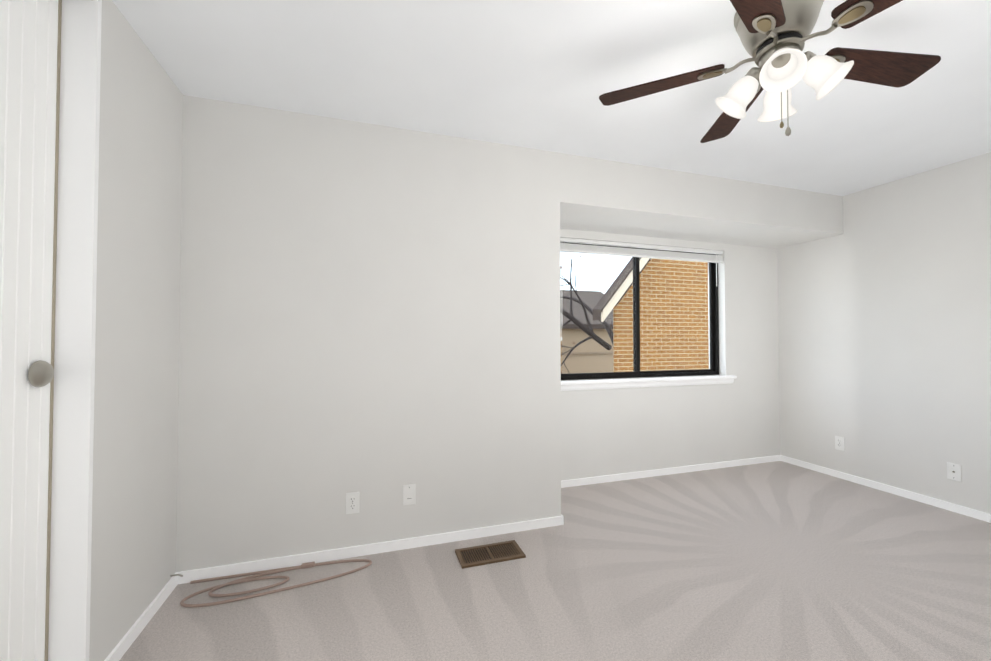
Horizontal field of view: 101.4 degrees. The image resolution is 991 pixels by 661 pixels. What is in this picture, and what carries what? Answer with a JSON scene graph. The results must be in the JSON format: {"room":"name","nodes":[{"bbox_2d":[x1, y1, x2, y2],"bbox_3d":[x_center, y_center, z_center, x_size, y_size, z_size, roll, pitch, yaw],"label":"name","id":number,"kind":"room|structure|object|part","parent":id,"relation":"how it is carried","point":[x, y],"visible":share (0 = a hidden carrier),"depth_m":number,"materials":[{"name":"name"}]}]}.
{"room":"empty bedroom","nodes":[
{"label":"empty bedroom","id":0,"kind":"room"},
{"bbox_2d":[89,0,182,660],"bbox_3d":[-1.884,0.021,1.569,0.860,2.440,0.684,0,-1,-18],"label":"wall","id":1,"kind":"structure","parent":0,"point":[135,473],"depth_m":1.63,"materials":[{"name":"grey paint"}]},
{"bbox_2d":[0,0,57,660],"bbox_3d":[-1.024,0.019,-0.063,0.109,2.344,2.881,0,-1,-18],"label":"closet door","id":2,"kind":"structure","parent":1,"relation":"in","point":[28,55],"depth_m":1.22,"materials":[{"name":"white wood"}]},
{"bbox_3d":[-1.406,0.135,1.259,0.034,0.084,0.084,0,-1,-18],"label":"knob","id":3,"kind":"part","parent":2,"relation":"part of","materials":[{"name":"silver metal"}]},
{"bbox_2d":[44,0,61,660],"bbox_3d":[-1.457,0.046,1.316,0.034,2.344,0.012,0,-1,-18],"label":"closet door edge","id":4,"kind":"object","parent":1,"relation":"attached to","point":[53,330],"visible":0.25,"depth_m":1.32,"materials":[{"name":"beige wood"}]},
{"bbox_2d":[48,0,101,660],"bbox_3d":[-1.462,0.016,1.334,0.222,2.440,0.020,0,-1,-18],"label":"door frame","id":5,"kind":"structure","parent":1,"relation":"attached to","point":[73,434],"depth_m":1.35,"materials":[{"name":"white wood"}]},
{"bbox_2d":[104,572,177,660],"bbox_3d":[-1.469,1.215,1.679,0.012,0.055,0.684,0,-1,-18],"label":"baseboard","id":6,"kind":"structure","parent":1,"relation":"attached to","point":[121,648],"depth_m":1.68,"materials":[{"name":"white wood"}]},
{"bbox_2d":[176,95,560,571],"bbox_3d":[-1.105,0.040,2.590,2.965,2.440,0.789,0,-1,-18],"label":"wall","id":7,"kind":"structure","parent":0,"point":[370,313],"depth_m":2.28,"materials":[{"name":"grey paint"}]},
{"bbox_2d":[346,492,359,513],"bbox_3d":[-0.794,0.959,2.253,0.072,0.116,0.009,0,-1,-18],"label":"electrical outlet","id":8,"kind":"object","parent":7,"relation":"attached to","point":[352,502],"visible":1,"depth_m":2.25,"materials":[{"name":"white plastic"}]},
{"bbox_2d":[176,516,563,583],"bbox_3d":[-0.568,1.228,2.318,2.117,0.055,0.012,0,-1,-18],"label":"baseboard","id":9,"kind":"structure","parent":7,"relation":"attached to","point":[315,557],"depth_m":2.26,"materials":[{"name":"white wood"}]},
{"bbox_2d":[403,484,415,505],"bbox_3d":[-0.498,0.951,2.348,0.072,0.116,0.007,0,-1,-18],"label":"electrical outlet plate","id":10,"kind":"object","parent":7,"relation":"attached to","point":[409,494],"visible":1,"depth_m":2.35,"materials":[{"name":"white plastic"}]},
{"bbox_2d":[112,0,990,195],"bbox_3d":[0.872,-1.256,1.246,6.000,0.100,4.598,0,-1,-18],"label":"ceiling","id":11,"kind":"structure","parent":0,"point":[540,74],"depth_m":1.91,"materials":[{"name":"white paint"}]},
{"bbox_2d":[560,153,842,247],"bbox_3d":[1.692,-0.998,3.502,2.905,0.329,0.789,0,-1,-18],"label":"soffit beam","id":12,"kind":"structure","parent":11,"relation":"attached to","point":[604,196],"depth_m":3.11,"materials":[{"name":"grey paint"}]},
{"bbox_2d":[599,0,940,142],"bbox_3d":[1.068,-0.951,1.469,1.238,0.500,1.240,0,-1,-18],"label":"ceiling fan","id":13,"kind":"object","parent":11,"relation":"hanging from","point":[774,35],"visible":1,"depth_m":1.47,"materials":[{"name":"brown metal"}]},
{"bbox_3d":[0.667,-1.006,1.672,0.399,0.036,0.396,0,-1,-18],"label":"blade","id":14,"kind":"part","parent":13,"relation":"part of","materials":[{"name":"brown wood"}]},
{"bbox_3d":[1.106,-1.001,1.893,0.302,0.036,0.457,0,-1,-18],"label":"blade","id":15,"kind":"part","parent":13,"relation":"part of","materials":[{"name":"brown wood"}]},
{"bbox_3d":[0.916,-0.889,1.555,0.134,0.148,0.137,0,-1,-18],"label":"lamp shade","id":16,"kind":"part","parent":13,"relation":"part of","materials":[{"name":"white glass"}]},
{"bbox_3d":[0.748,-1.015,1.187,0.456,0.036,0.307,0,-1,-18],"label":"blade","id":17,"kind":"part","parent":13,"relation":"part of","materials":[{"name":"brown wood"}]},
{"bbox_3d":[1.111,-0.888,1.604,0.137,0.148,0.134,0,-1,-18],"label":"lamp shade","id":18,"kind":"part","parent":13,"relation":"part of","materials":[{"name":"white glass"}]},
{"bbox_3d":[0.964,-0.893,1.360,0.137,0.148,0.134,0,-1,-18],"label":"lamp shade","id":19,"kind":"part","parent":13,"relation":"part of","materials":[{"name":"white glass"}]},
{"bbox_3d":[1.160,-0.892,1.408,0.134,0.148,0.137,0,-1,-18],"label":"lamp shade","id":20,"kind":"part","parent":13,"relation":"part of","materials":[{"name":"white glass"}]},
{"bbox_3d":[1.233,-1.016,1.121,0.190,0.036,0.476,0,-1,-18],"label":"blade","id":21,"kind":"part","parent":13,"relation":"part of","materials":[{"name":"brown wood"}]},
{"bbox_3d":[1.446,-1.008,1.542,0.475,0.036,0.184,0,-1,-18],"label":"blade","id":22,"kind":"part","parent":13,"relation":"part of","materials":[{"name":"brown wood"}]},
{"bbox_2d":[119,461,990,660],"bbox_3d":[0.872,1.284,1.197,6.000,0.100,4.598,0,-1,-18],"label":"floor","id":23,"kind":"structure","parent":0,"point":[777,561],"depth_m":1.94,"materials":[{"name":"carpet"}]},
{"bbox_2d":[180,559,371,606],"bbox_3d":[-1.063,1.241,2.025,0.856,0.018,0.234,0,-1,-18],"label":"extension cord","id":24,"kind":"object","parent":23,"relation":"on","point":[255,576],"visible":0.96,"depth_m":2.00,"materials":[{"name":"beige plastic"}]},
{"bbox_2d":[301,562,314,568],"bbox_3d":[-0.992,1.242,2.146,0.065,0.020,0.024,0,-1,-18],"label":"plug","id":25,"kind":"object","parent":24,"relation":"attached to","point":[307,565],"visible":1,"depth_m":2.14,"materials":[{"name":"beige plastic"}]},
{"bbox_2d":[455,540,525,568],"bbox_3d":[-0.032,1.248,2.270,0.360,0.012,0.180,0,-1,-18],"label":"air vent register","id":26,"kind":"object","parent":23,"relation":"on","point":[473,556],"visible":0.98,"depth_m":2.26,"materials":[{"name":"brown metal"}]},
{"bbox_2d":[560,229,724,250],"bbox_3d":[1.274,-0.797,3.674,1.835,0.066,0.200,0,-1,-18],"label":"window trim","id":27,"kind":"structure","parent":0,"point":[597,236],"depth_m":3.57,"materials":[{"name":"white wood"}]},
{"bbox_2d":[561,244,779,480],"bbox_3d":[1.693,0.228,3.787,2.715,2.111,0.200,0,-1,-18],"label":"wall","id":28,"kind":"structure","parent":0,"point":[614,431],"depth_m":3.78,"materials":[{"name":"grey paint"}]},
{"bbox_2d":[560,242,718,379],"bbox_3d":[1.274,-0.172,3.659,1.835,1.185,0.056,0,-1,-18],"label":"window unit","id":29,"kind":"structure","parent":28,"relation":"in","point":[713,306],"depth_m":3.67,"materials":[{"name":"glass"}]},
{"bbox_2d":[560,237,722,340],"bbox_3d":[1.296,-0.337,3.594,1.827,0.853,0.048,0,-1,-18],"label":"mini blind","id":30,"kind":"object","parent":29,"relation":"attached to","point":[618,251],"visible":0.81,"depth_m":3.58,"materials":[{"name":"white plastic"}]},
{"bbox_2d":[561,375,736,390],"bbox_3d":[1.307,0.459,3.562,1.955,0.080,0.137,0,-1,-18],"label":"window sill","id":31,"kind":"structure","parent":28,"relation":"attached to","point":[593,384],"depth_m":3.52,"materials":[{"name":"white wood"}]},
{"bbox_2d":[561,455,780,487],"bbox_3d":[1.539,1.253,3.607,2.705,0.055,0.012,0,-1,-18],"label":"baseboard","id":32,"kind":"structure","parent":28,"relation":"attached to","point":[640,474],"depth_m":3.59,"materials":[{"name":"white wood"}]},
{"bbox_2d":[777,152,990,513],"bbox_3d":[3.589,0.029,1.982,0.200,2.440,4.398,0,-1,-18],"label":"wall","id":33,"kind":"structure","parent":0,"point":[884,310],"depth_m":3.13,"materials":[{"name":"grey paint"}]},
{"bbox_2d":[835,436,844,450],"bbox_3d":[2.986,0.978,3.517,0.006,0.116,0.072,0,-1,-18],"label":"outlet","id":34,"kind":"object","parent":33,"relation":"attached to","point":[842,448],"visible":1,"depth_m":3.51,"materials":[{"name":"white plastic"}]},
{"bbox_2d":[781,455,990,522],"bbox_3d":[3.458,1.222,2.022,0.012,0.055,4.198,0,-1,-18],"label":"baseboard","id":35,"kind":"structure","parent":33,"relation":"attached to","point":[966,511],"depth_m":3.13,"materials":[{"name":"white wood"}]},
{"bbox_2d":[947,462,961,481],"bbox_3d":[3.199,0.987,2.831,0.016,0.116,0.072,0,-1,-18],"label":"outlet","id":36,"kind":"object","parent":33,"relation":"attached to","point":[953,471],"visible":1,"depth_m":2.83,"materials":[{"name":"white plastic"}]},
{"label":"outside","id":37,"kind":"structure","parent":0,"visible":0},
{"bbox_3d":[-1.453,4.792,24.900,70.000,0.200,40.000,0,-1,-18],"label":"ground","id":38,"kind":"structure","parent":37,"visible":0},
{"bbox_2d":[560,253,612,371],"bbox_3d":[0.721,0.301,11.905,9.600,8.318,7.444,0,-1,-18],"label":"branches","id":39,"kind":"object","parent":38,"relation":"on","point":[592,334],"depth_m":10.45,"materials":[{"name":"grey"}]},
{"bbox_2d":[562,329,613,373],"bbox_3d":[1.840,2.242,22.850,9.000,4.820,8.000,0,-1,-18],"label":"neighboring building","id":40,"kind":"structure","parent":38,"relation":"on","point":[587,363],"depth_m":19.47,"materials":[{"name":"beige paint"}]},
{"bbox_2d":[560,290,612,323],"bbox_3d":[2.622,-1.302,21.121,9.600,2.360,4.900,0,-1,-18],"label":"shingles","id":41,"kind":"object","parent":40,"relation":"on","point":[578,310],"depth_m":21.61,"materials":[{"name":"grey"}]},
{"bbox_2d":[562,324,612,328],"bbox_3d":[3.360,-0.197,18.784,9.600,0.220,0.080,0,-1,-18],"label":"fascia","id":42,"kind":"object","parent":41,"relation":"attached to","point":[596,326],"depth_m":19.06,"materials":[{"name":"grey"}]},
{"bbox_2d":[563,352,612,354],"bbox_3d":[3.065,1.078,19.027,9.000,0.100,0.070,0,-1,-18],"label":"band","id":43,"kind":"object","parent":40,"relation":"attached to","point":[588,353],"depth_m":19.45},
{"bbox_2d":[613,258,708,371],"bbox_3d":[4.499,-1.039,8.256,4.830,10.817,0.060,0,-1,-18],"label":"brick","id":44,"kind":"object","parent":38,"relation":"on","point":[692,311],"depth_m":7.84,"materials":[{"name":"brown brick"}]},
{"bbox_2d":[593,257,632,320],"bbox_3d":[4.431,-3.537,8.073,5.500,6.745,0.340,0,-1,-18],"label":"soffit","id":45,"kind":"structure","parent":44,"relation":"attached to","point":[596,313],"depth_m":7.34,"materials":[{"name":"brown"}]},
{"bbox_2d":[597,257,640,311],"bbox_3d":[4.447,-3.648,7.891,5.580,6.690,0.140,0,-1,-18],"label":"shingles","id":46,"kind":"object","parent":45,"relation":"on","point":[609,296],"depth_m":7.06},
{"bbox_2d":[601,258,649,321],"bbox_3d":[4.473,-3.537,7.876,5.540,6.813,0.060,0,-1,-18],"label":"fascia","id":47,"kind":"object","parent":45,"relation":"attached to","point":[626,284],"depth_m":7.06,"materials":[{"name":"beige wood"}]},
{"bbox_2d":[615,258,650,305],"bbox_3d":[4.514,-3.444,8.255,4.830,6.028,0.040,0,-1,-18],"label":"frieze","id":48,"kind":"object","parent":44,"relation":"attached to","point":[632,283],"depth_m":7.54,"materials":[{"name":"brown"}]}
]}

